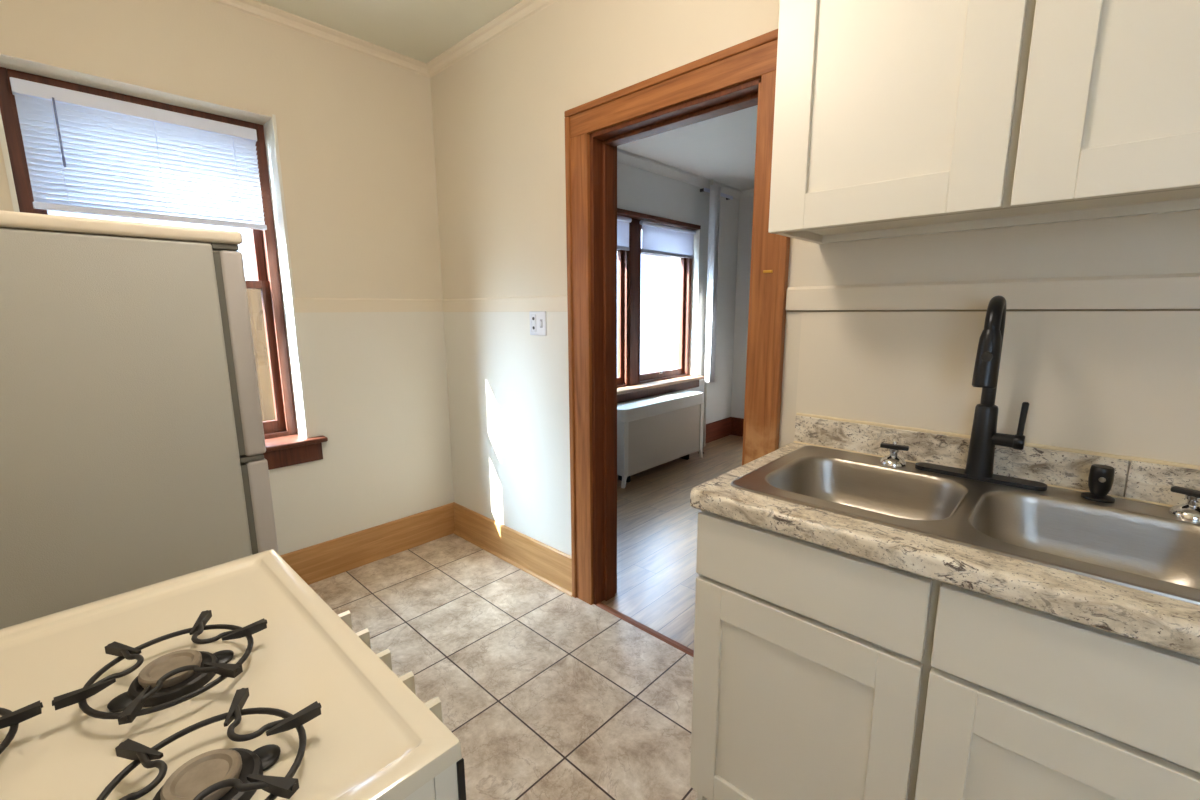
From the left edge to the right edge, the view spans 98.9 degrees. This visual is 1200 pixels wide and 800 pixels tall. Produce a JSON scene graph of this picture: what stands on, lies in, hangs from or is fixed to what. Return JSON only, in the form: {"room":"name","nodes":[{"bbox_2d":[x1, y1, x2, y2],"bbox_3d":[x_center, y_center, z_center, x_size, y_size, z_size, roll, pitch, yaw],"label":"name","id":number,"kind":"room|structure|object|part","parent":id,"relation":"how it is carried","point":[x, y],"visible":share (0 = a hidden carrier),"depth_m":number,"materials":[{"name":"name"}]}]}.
{"room":"kitchen","nodes":[
{"label":"kitchen","id":0,"kind":"room"},
{"bbox_2d":[0,0,738,423],"bbox_3d":[-0.522,-0.587,3.488,0.300,2.630,5.470,9,13,42],"label":"wall","id":1,"kind":"structure","parent":0,"point":[355,130],"depth_m":2.39,"materials":[{"name":"beige paint"}]},
{"bbox_2d":[0,50,327,469],"bbox_3d":[-1.736,-0.425,2.110,0.290,1.539,0.943,9,13,42],"label":"window","id":2,"kind":"structure","parent":1,"relation":"in","point":[288,442],"depth_m":2.29,"materials":[{"name":"brown wood"}]},
{"bbox_2d":[10,77,266,229],"bbox_3d":[-1.751,-0.928,2.028,0.045,0.420,0.713,9,13,42],"label":"window blind","id":3,"kind":"object","parent":2,"relation":"attached to","point":[121,150],"visible":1,"depth_m":1.98,"materials":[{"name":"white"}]},
{"bbox_3d":[-1.927,-0.883,1.833,0.001,0.360,0.001,9,13,42],"label":"ladder cord","id":4,"kind":"part","parent":3,"relation":"part of","materials":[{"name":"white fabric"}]},
{"bbox_3d":[-1.753,-0.733,2.064,0.024,0.022,0.713,9,13,42],"label":"rail","id":5,"kind":"part","parent":3,"relation":"part of","materials":[{"name":"white plastic"}]},
{"bbox_3d":[-1.739,-0.919,2.031,0.001,0.360,0.001,9,13,42],"label":"ladder cord","id":6,"kind":"part","parent":3,"relation":"part of","materials":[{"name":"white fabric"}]},
{"bbox_3d":[-1.563,-0.952,2.216,0.001,0.360,0.001,9,13,42],"label":"ladder cord","id":7,"kind":"part","parent":3,"relation":"part of","materials":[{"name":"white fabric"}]},
{"bbox_3d":[-1.835,-0.820,2.130,0.030,0.688,0.722,9,13,42],"label":"sash","id":8,"kind":"part","parent":2,"relation":"part of","materials":[{"name":"brown wood"}]},
{"bbox_3d":[-1.802,-0.160,2.218,0.030,0.716,0.722,9,13,42],"label":"sash","id":9,"kind":"part","parent":2,"relation":"part of","materials":[{"name":"brown wood"}]},
{"bbox_2d":[207,0,429,77],"bbox_3d":[-1.538,-1.576,1.966,0.042,0.045,1.950,9,13,42],"label":"trim","id":10,"kind":"structure","parent":1,"relation":"attached to","point":[254,8],"depth_m":2.29,"materials":[{"name":"beige paint"}]},
{"bbox_2d":[269,312,453,554],"bbox_3d":[-1.542,0.275,2.302,0.005,1.312,1.950,9,13,42],"label":"wall panel","id":11,"kind":"object","parent":1,"relation":"attached to","point":[375,383],"visible":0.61,"depth_m":2.64,"materials":[{"name":"white paint"}]},
{"bbox_2d":[280,502,454,584],"bbox_3d":[-1.534,0.830,2.395,0.018,0.187,1.950,9,13,42],"label":"baseboard","id":12,"kind":"structure","parent":1,"relation":"attached to","point":[318,562],"depth_m":2.71,"materials":[{"name":"brown wood"}]},
{"bbox_2d":[294,297,442,312],"bbox_3d":[-1.136,-0.482,2.612,0.007,0.068,0.754,9,13,42],"label":"trim","id":13,"kind":"structure","parent":1,"relation":"attached to","point":[302,305],"depth_m":2.57,"materials":[{"name":"beige paint"}]},
{"bbox_2d":[617,208,704,402],"bbox_3d":[0.295,-0.748,4.205,0.240,1.472,1.780,9,13,42],"label":"window","id":14,"kind":"structure","parent":1,"relation":"in","point":[631,385],"depth_m":4.29,"materials":[{"name":"brown wood"}]},
{"bbox_3d":[-0.059,-0.636,3.936,0.030,1.108,0.700,9,13,42],"label":"sash","id":15,"kind":"part","parent":14,"relation":"part of","materials":[{"name":"brown wood"}]},
{"bbox_3d":[-0.058,-0.740,3.917,0.104,1.360,0.760,9,13,42],"label":"frame","id":16,"kind":"part","parent":14,"relation":"part of","materials":[{"name":"brown wood"}]},
{"bbox_2d":[617,215,631,250],"bbox_3d":[-0.004,-1.252,3.773,0.036,0.248,0.700,9,13,42],"label":"roller shade","id":17,"kind":"object","parent":14,"relation":"attached to","point":[622,222],"visible":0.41,"depth_m":3.96,"materials":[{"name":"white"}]},
{"bbox_3d":[0.307,-1.455,4.066,0.094,0.032,1.660,9,13,42],"label":"head trim","id":18,"kind":"part","parent":14,"relation":"part of","materials":[{"name":"brown wood"}]},
{"bbox_3d":[0.506,-1.378,4.483,0.030,0.232,0.720,9,13,42],"label":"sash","id":19,"kind":"part","parent":14,"relation":"part of","materials":[{"name":"white fabric"}]},
{"bbox_3d":[0.539,-0.749,4.565,0.030,1.108,0.720,9,13,42],"label":"sash","id":20,"kind":"part","parent":14,"relation":"part of","materials":[{"name":"brown wood"}]},
{"bbox_3d":[0.540,-0.854,4.545,0.104,1.360,0.810,9,13,42],"label":"frame","id":21,"kind":"part","parent":14,"relation":"part of","materials":[{"name":"brown wood"}]},
{"bbox_2d":[640,220,695,258],"bbox_3d":[0.594,-1.366,4.402,0.036,0.248,0.770,9,13,42],"label":"roller shade","id":22,"kind":"object","parent":14,"relation":"attached to","point":[661,239],"visible":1,"depth_m":4.37,"materials":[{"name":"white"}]},
{"bbox_2d":[617,148,741,198],"bbox_3d":[0.314,-1.815,3.926,0.050,0.070,3.180,9,13,42],"label":"trim","id":23,"kind":"structure","parent":1,"relation":"attached to","point":[625,157],"depth_m":4.18,"materials":[{"name":"grey paint"}]},
{"bbox_2d":[700,188,732,199],"bbox_3d":[1.071,-1.893,4.723,0.064,0.030,0.500,9,13,42],"label":"curtain rod","id":24,"kind":"object","parent":1,"relation":"attached to","point":[726,196],"visible":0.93,"depth_m":4.74,"materials":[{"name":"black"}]},
{"bbox_2d":[705,184,720,382],"bbox_3d":[1.031,-1.036,4.701,0.077,1.760,0.107,9,13,42],"label":"sheer curtain","id":25,"kind":"object","parent":24,"relation":"hanging from","point":[715,189],"visible":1,"depth_m":4.67,"materials":[{"name":"white fabric"}]},
{"bbox_2d":[705,417,731,443],"bbox_3d":[0.315,0.478,4.337,0.020,0.190,3.180,9,13,42],"label":"baseboard","id":26,"kind":"structure","parent":1,"relation":"attached to","point":[718,429],"depth_m":5.27,"materials":[{"name":"red wood"}]},
{"bbox_2d":[256,0,521,62],"bbox_3d":[-0.177,-1.432,0.676,4.400,0.100,2.120,9,13,42],"label":"ceiling","id":27,"kind":"structure","parent":0,"point":[421,30],"depth_m":2.21,"materials":[{"name":"paint"}]},
{"bbox_2d":[309,435,742,799],"bbox_3d":[1.018,0.958,2.301,4.300,0.060,5.470,9,13,42],"label":"floor","id":28,"kind":"structure","parent":0,"point":[546,693],"depth_m":2.02,"materials":[{"name":"tile"}]},
{"bbox_2d":[0,210,278,628],"bbox_3d":[-1.300,0.354,1.303,0.690,1.498,0.745,9,13,42],"label":"refrigerator","id":29,"kind":"object","parent":28,"relation":"on","point":[132,439],"visible":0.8,"depth_m":1.07,"materials":[{"name":"white metal"}]},
{"bbox_3d":[-1.092,-0.142,1.448,0.679,0.487,0.045,9,13,42],"label":"freezer door","id":30,"kind":"part","parent":29,"relation":"part of","materials":[{"name":"metal"}]},
{"bbox_3d":[-1.088,0.537,1.566,0.679,0.865,0.045,9,13,42],"label":"door","id":31,"kind":"part","parent":29,"relation":"part of","materials":[{"name":"metal"}]},
{"bbox_2d":[0,549,465,799],"bbox_3d":[-0.570,0.735,0.607,0.643,0.980,0.674,9,13,42],"label":"gas stove","id":32,"kind":"object","parent":28,"relation":"on","point":[372,738],"depth_m":0.58,"materials":[{"name":"white metal"}]},
{"bbox_3d":[-0.664,0.344,0.478,0.176,0.017,0.200,9,13,42],"label":"burner grate","id":33,"kind":"part","parent":32,"relation":"part of","materials":[{"name":"black metal"}]},
{"bbox_3d":[-0.519,0.318,0.624,0.176,0.017,0.200,9,13,42],"label":"burner grate","id":34,"kind":"part","parent":32,"relation":"part of","materials":[{"name":"black metal"}]},
{"bbox_3d":[-0.519,0.338,0.627,0.086,0.012,0.086,9,13,42],"label":"burner","id":35,"kind":"part","parent":32,"relation":"part of","materials":[{"name":"metal"}]},
{"bbox_3d":[-0.366,0.363,0.478,0.086,0.012,0.086,9,13,42],"label":"burner","id":36,"kind":"part","parent":32,"relation":"part of","materials":[{"name":"metal"}]},
{"bbox_3d":[-0.366,0.343,0.475,0.176,0.017,0.200,9,13,42],"label":"burner grate","id":37,"kind":"part","parent":32,"relation":"part of","materials":[{"name":"black metal"}]},
{"bbox_3d":[-0.412,0.355,0.808,0.044,0.044,0.036,9,13,42],"label":"knob","id":38,"kind":"part","parent":32,"relation":"part of","materials":[{"name":"white plastic"}]},
{"bbox_3d":[-0.362,0.363,0.762,0.044,0.044,0.036,9,13,42],"label":"knob","id":39,"kind":"part","parent":32,"relation":"part of","materials":[{"name":"white plastic"}]},
{"bbox_3d":[-0.311,0.371,0.714,0.044,0.044,0.036,9,13,42],"label":"knob","id":40,"kind":"part","parent":32,"relation":"part of","materials":[{"name":"white plastic"}]},
{"bbox_3d":[-0.261,0.379,0.669,0.044,0.044,0.036,9,13,42],"label":"knob","id":41,"kind":"part","parent":32,"relation":"part of","materials":[{"name":"white plastic"}]},
{"bbox_2d":[404,778,434,799],"bbox_3d":[-0.551,0.775,0.635,0.637,0.830,0.619,9,13,42],"label":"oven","id":42,"kind":"object","parent":32,"relation":"in","point":[420,788],"depth_m":0.50,"materials":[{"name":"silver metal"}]},
{"bbox_3d":[-0.211,0.387,0.623,0.044,0.044,0.036,9,13,42],"label":"knob","id":43,"kind":"part","parent":32,"relation":"part of","materials":[{"name":"white plastic"}]},
{"bbox_2d":[596,602,693,656],"bbox_3d":[0.242,0.962,2.103,0.682,0.007,0.036,9,13,42],"label":"trim","id":44,"kind":"structure","parent":28,"relation":"on","point":[601,605],"depth_m":2.14,"materials":[{"name":"brown wood"}]},
{"bbox_2d":[618,454,688,481],"bbox_3d":[0.478,0.345,4.284,0.120,0.470,0.936,9,13,42],"label":"radiator","id":45,"kind":"object","parent":28,"relation":"on","point":[686,457],"visible":0.02,"depth_m":4.03,"materials":[{"name":"black"}]},
{"bbox_2d":[617,390,703,487],"bbox_3d":[0.476,0.285,4.257,0.218,0.597,1.102,9,13,42],"label":"radiator cover","id":46,"kind":"object","parent":28,"relation":"on","point":[653,431],"visible":0.82,"depth_m":4.10,"materials":[{"name":"white metal"}]},
{"bbox_3d":[0.099,0.399,3.885,0.185,0.505,0.012,9,13,42],"label":"panel","id":47,"kind":"part","parent":46,"relation":"part of","materials":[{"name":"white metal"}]},
{"bbox_3d":[0.185,0.408,3.828,0.024,0.505,0.056,9,13,42],"label":"leg","id":48,"kind":"part","parent":46,"relation":"part of","materials":[{"name":"white metal"}]},
{"bbox_3d":[0.541,0.305,4.198,0.010,0.427,1.010,9,13,42],"label":"panel","id":49,"kind":"part","parent":46,"relation":"part of","materials":[{"name":"beige metal"}]},
{"bbox_3d":[0.900,0.273,4.580,0.024,0.505,0.056,9,13,42],"label":"leg","id":50,"kind":"part","parent":46,"relation":"part of","materials":[{"name":"white metal"}]},
{"bbox_2d":[703,179,712,446],"bbox_3d":[1.009,-0.759,4.805,0.025,2.460,0.026,9,13,42],"label":"riser pipe","id":51,"kind":"object","parent":28,"relation":"on","point":[711,180],"visible":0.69,"depth_m":4.94,"materials":[{"name":"white metal"}]},
{"bbox_2d":[690,510,1199,799],"bbox_3d":[0.969,0.722,0.950,1.506,0.870,0.568,9,13,42],"label":"base cabinet","id":52,"kind":"object","parent":28,"relation":"on","point":[820,672],"visible":0.93,"depth_m":0.92,"materials":[{"name":"paint"}]},
{"bbox_3d":[0.403,0.725,1.111,0.332,0.426,0.006,9,13,42],"label":"panel","id":53,"kind":"part","parent":52,"relation":"part of","materials":[{"name":"paint"}]},
{"bbox_3d":[0.401,0.726,1.109,0.460,0.574,0.019,9,13,42],"label":"door","id":54,"kind":"part","parent":52,"relation":"part of","materials":[{"name":"paint"}]},
{"bbox_3d":[0.399,0.357,1.045,0.460,0.150,0.019,9,13,42],"label":"drawer","id":55,"kind":"part","parent":52,"relation":"part of","materials":[{"name":"paint"}]},
{"bbox_2d":[690,413,1199,658],"bbox_3d":[0.962,0.227,0.858,1.525,0.135,0.587,9,13,42],"label":"countertop","id":56,"kind":"structure","parent":52,"relation":"on","point":[1172,624],"depth_m":1.00,"materials":[{"name":"stone"}]},
{"bbox_2d":[880,441,908,467],"bbox_3d":[0.757,0.136,1.323,0.060,0.062,0.060,-2,10,-11],"label":"tap","id":57,"kind":"object","parent":56,"relation":"on","point":[892,460],"visible":1,"depth_m":1.31,"materials":[{"name":"silver metal"}]},
{"bbox_3d":[0.757,0.135,1.322,0.026,0.025,0.026,9,13,42],"label":"stem","id":58,"kind":"part","parent":57,"relation":"part of","materials":[{"name":"silver metal"}]},
{"bbox_3d":[0.757,0.120,1.320,0.064,0.010,0.020,6,12,34],"label":"handle","id":59,"kind":"part","parent":57,"relation":"part of","materials":[{"name":"black plastic"}]},
{"bbox_2d":[730,446,1199,604],"bbox_3d":[0.764,0.280,1.081,0.852,0.142,0.475,9,13,42],"label":"sink","id":60,"kind":"object","parent":56,"relation":"in","point":[1142,546],"visible":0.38,"depth_m":1.07,"materials":[{"name":"metal"}]},
{"bbox_2d":[763,456,968,521],"bbox_3d":[0.607,0.260,1.200,0.384,0.141,0.346,9,13,42],"label":"basin","id":61,"kind":"object","parent":60,"relation":"in","point":[899,494],"depth_m":1.30,"materials":[{"name":"silver metal"}]},
{"bbox_2d":[966,490,1199,590],"bbox_3d":[0.902,0.306,0.928,0.384,0.141,0.346,9,13,42],"label":"basin","id":62,"kind":"object","parent":60,"relation":"in","point":[1146,546],"depth_m":1.03,"materials":[{"name":"silver metal"}]},
{"bbox_2d":[1081,464,1114,502],"bbox_3d":[1.048,0.173,1.075,0.052,0.071,0.052,9,13,42],"label":"sprayer","id":63,"kind":"object","parent":60,"relation":"on","point":[1101,477],"visible":1,"depth_m":1.06,"materials":[{"name":"black plastic"}]},
{"bbox_2d":[915,295,1046,490],"bbox_3d":[0.849,-0.015,1.137,0.254,0.424,0.184,9,13,42],"label":"kitchen faucet","id":64,"kind":"object","parent":56,"relation":"on","point":[984,438],"visible":1,"depth_m":1.16,"materials":[{"name":"black metal"}]},
{"bbox_3d":[0.894,0.180,1.219,0.254,0.010,0.048,9,13,42],"label":"plate","id":65,"kind":"part","parent":64,"relation":"part of","materials":[{"name":"black metal"}]},
{"bbox_3d":[0.854,-0.100,1.121,0.027,0.252,0.151,8,13,41],"label":"spout","id":66,"kind":"part","parent":64,"relation":"part of","materials":[{"name":"black metal"}]},
{"bbox_3d":[0.943,0.047,1.146,0.016,0.085,0.012,-1,10,-2],"label":"lever","id":67,"kind":"part","parent":64,"relation":"part of","materials":[{"name":"black metal"}]},
{"bbox_2d":[1168,486,1199,521],"bbox_3d":[1.135,0.199,0.981,0.065,0.052,0.060,9,13,42],"label":"tap","id":68,"kind":"object","parent":56,"relation":"on","point":[1190,510],"visible":1,"depth_m":0.98,"materials":[{"name":"silver metal"}]},
{"bbox_3d":[1.135,0.178,0.978,0.020,0.010,0.064,-5,11,-26],"label":"handle","id":69,"kind":"part","parent":68,"relation":"part of","materials":[{"name":"black plastic"}]},
{"bbox_3d":[1.135,0.192,0.980,0.026,0.025,0.026,9,13,42],"label":"stem","id":70,"kind":"part","parent":68,"relation":"part of","materials":[{"name":"silver metal"}]},
{"bbox_3d":[0.749,0.779,0.791,0.335,0.426,0.006,9,13,42],"label":"panel","id":71,"kind":"part","parent":52,"relation":"part of","materials":[{"name":"paint"}]},
{"bbox_3d":[0.748,0.780,0.789,0.463,0.574,0.019,9,13,42],"label":"door","id":72,"kind":"part","parent":52,"relation":"part of","materials":[{"name":"paint"}]},
{"bbox_3d":[0.745,0.411,0.725,0.463,0.150,0.019,9,13,42],"label":"drawer","id":73,"kind":"part","parent":52,"relation":"part of","materials":[{"name":"paint"}]},
{"bbox_2d":[617,105,757,189],"bbox_3d":[1.755,-1.674,2.580,4.000,0.100,3.180,9,13,42],"label":"ceiling","id":74,"kind":"structure","parent":0,"point":[722,149],"depth_m":3.69,"materials":[{"name":"grey paint"}]},
{"bbox_2d":[731,197,753,418],"bbox_3d":[2.882,-0.690,3.968,4.000,2.630,0.100,9,13,42],"label":"wall","id":75,"kind":"structure","parent":0,"point":[745,205],"depth_m":5.22,"materials":[{"name":"grey paint"}]},
{"bbox_2d":[731,417,743,436],"bbox_3d":[2.855,0.501,4.125,3.980,0.190,0.020,9,13,42],"label":"baseboard","id":76,"kind":"structure","parent":75,"relation":"attached to","point":[737,424],"depth_m":5.41,"materials":[{"name":"red wood"}]},
{"bbox_2d":[740,188,753,198],"bbox_3d":[2.825,-1.793,3.720,4.000,0.070,0.050,9,13,42],"label":"trim","id":77,"kind":"structure","parent":75,"relation":"attached to","point":[748,193],"depth_m":4.99,"materials":[{"name":"grey paint"}]},
{"bbox_2d":[430,0,1199,448],"bbox_3d":[0.657,-0.255,1.556,4.100,2.630,0.120,9,13,42],"label":"wall","id":78,"kind":"structure","parent":0,"point":[498,110],"depth_m":1.95,"materials":[{"name":"beige paint"}]},
{"bbox_2d":[426,0,557,77],"bbox_3d":[0.558,-1.474,1.317,4.000,0.045,0.042,9,13,42],"label":"trim","id":79,"kind":"structure","parent":78,"relation":"attached to","point":[525,9],"depth_m":2.29,"materials":[{"name":"beige paint"}]},
{"bbox_2d":[442,295,567,311],"bbox_3d":[-0.503,-0.471,2.531,1.043,0.068,0.008,9,13,42],"label":"trim","id":80,"kind":"structure","parent":78,"relation":"attached to","point":[554,302],"depth_m":2.47,"materials":[{"name":"beige paint"}]},
{"bbox_2d":[443,312,571,555],"bbox_3d":[-0.496,0.210,2.649,1.040,1.309,0.005,9,13,42],"label":"wall panel","id":81,"kind":"object","parent":78,"relation":"attached to","point":[508,386],"visible":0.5,"depth_m":2.58,"materials":[{"name":"white paint"}]},
{"bbox_2d":[530,311,545,335],"bbox_3d":[-0.285,-0.348,2.336,0.111,0.107,0.013,9,13,42],"label":"outlet plate","id":82,"kind":"object","parent":81,"relation":"attached to","point":[537,318],"visible":1,"depth_m":2.33,"materials":[{"name":"white plastic"}]},
{"bbox_2d":[531,315,535,331],"bbox_3d":[-0.303,-0.351,2.352,0.032,0.079,0.005,9,13,42],"label":"receptacle","id":83,"kind":"object","parent":82,"relation":"attached to","point":[533,317],"depth_m":2.35,"materials":[{"name":"grey plastic"}]},
{"bbox_2d":[453,503,571,596],"bbox_3d":[-0.497,0.765,2.733,1.025,0.187,0.030,9,13,42],"label":"baseboard","id":84,"kind":"structure","parent":78,"relation":"attached to","point":[552,566],"depth_m":2.67,"materials":[{"name":"brown wood"}]},
{"bbox_2d":[564,29,789,604],"bbox_3d":[0.269,-0.072,1.965,0.939,2.093,0.186,9,13,42],"label":"door frame","id":85,"kind":"structure","parent":78,"relation":"in","point":[740,76],"depth_m":2.01,"materials":[{"name":"brown wood"}]},
{"bbox_3d":[-0.085,-0.097,2.187,0.117,2.069,0.028,9,13,42],"label":"casing","id":86,"kind":"part","parent":85,"relation":"part of","materials":[{"name":"brown wood"}]},
{"bbox_3d":[0.210,-1.042,1.737,0.939,0.104,0.028,9,13,42],"label":"head casing","id":87,"kind":"part","parent":85,"relation":"part of","materials":[{"name":"brown wood"}]},
{"bbox_3d":[0.519,-0.003,1.630,0.108,2.069,0.028,9,13,42],"label":"casing","id":88,"kind":"part","parent":85,"relation":"part of","materials":[{"name":"brown wood"}]},
{"bbox_2d":[794,415,1128,496],"bbox_3d":[0.859,0.127,1.332,0.712,0.083,0.014,9,13,42],"label":"backsplash","id":89,"kind":"structure","parent":78,"relation":"attached to","point":[1047,466],"depth_m":1.29,"materials":[{"name":"stone"}]},
{"bbox_2d":[768,0,1199,243],"bbox_3d":[1.015,-0.791,0.813,1.377,0.903,0.320,9,13,42],"label":"upper cabinet","id":90,"kind":"object","parent":78,"relation":"attached to","point":[893,118],"visible":1,"depth_m":0.96,"materials":[{"name":"paint"}]},
{"bbox_3d":[0.575,-0.820,1.021,0.285,0.745,0.006,9,13,42],"label":"panel","id":91,"kind":"part","parent":90,"relation":"part of","materials":[{"name":"paint"}]},
{"bbox_3d":[0.573,-0.819,1.019,0.447,0.893,0.019,9,13,42],"label":"door","id":92,"kind":"part","parent":90,"relation":"part of","materials":[{"name":"paint"}]},
{"bbox_3d":[0.910,-0.767,0.708,0.448,0.893,0.019,9,13,42],"label":"door","id":93,"kind":"part","parent":90,"relation":"part of","materials":[{"name":"paint"}]},
{"bbox_3d":[0.912,-0.767,0.710,0.286,0.745,0.006,9,13,42],"label":"panel","id":94,"kind":"part","parent":90,"relation":"part of","materials":[{"name":"paint"}]},
{"bbox_2d":[786,273,1199,309],"bbox_3d":[1.299,-0.190,0.864,2.016,0.068,0.014,9,13,42],"label":"trim","id":95,"kind":"structure","parent":78,"relation":"attached to","point":[1177,290],"depth_m":1.18,"materials":[{"name":"beige paint"}]},
{"bbox_2d":[787,309,1199,311],"bbox_3d":[1.302,-0.154,0.874,2.016,0.004,0.006,9,13,42],"label":"trim","id":96,"kind":"structure","parent":78,"relation":"attached to","point":[1006,309],"depth_m":1.23,"materials":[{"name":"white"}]},
{"bbox_2d":[794,311,1199,496],"bbox_3d":[1.322,0.494,0.971,1.970,1.308,0.005,9,13,42],"label":"wall panel","id":97,"kind":"object","parent":78,"relation":"attached to","point":[1126,383],"visible":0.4,"depth_m":1.18,"materials":[{"name":"beige paint"}]},
{"bbox_2d":[1124,461,1199,505],"bbox_3d":[1.416,0.214,0.818,0.810,0.083,0.014,9,13,42],"label":"backsplash","id":98,"kind":"structure","parent":78,"relation":"attached to","point":[1152,482],"depth_m":1.05,"materials":[{"name":"stone"}]},
{"label":"outside","id":99,"kind":"structure","parent":0,"visible":0},
{"bbox_3d":[-6.090,0.573,8.039,13.700,0.200,28.000,9,13,42],"label":"ground","id":100,"kind":"structure","parent":99,"visible":0},
{"bbox_2d":[247,289,275,420],"bbox_3d":[-2.987,0.217,3.435,0.065,2.052,4.117,9,13,42],"label":"fence","id":101,"kind":"object","parent":100,"relation":"on","point":[254,295],"visible":0.02,"depth_m":3.81,"materials":[{"name":"brown wood"}]},
{"bbox_2d":[46,184,671,377],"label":"window","id":102,"kind":"structure","parent":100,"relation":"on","point":[655,270],"depth_m":10.95,"materials":[{"name":"white"}]},
{"bbox_3d":[-4.691,-1.847,4.706,0.015,1.340,0.790,9,13,42],"label":"pane","id":103,"kind":"part","parent":102,"relation":"part of","materials":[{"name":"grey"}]},
{"bbox_3d":[1.189,-2.566,10.954,0.015,1.340,0.790,9,13,42],"label":"pane","id":104,"kind":"part","parent":102,"relation":"part of","materials":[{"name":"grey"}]}
]}

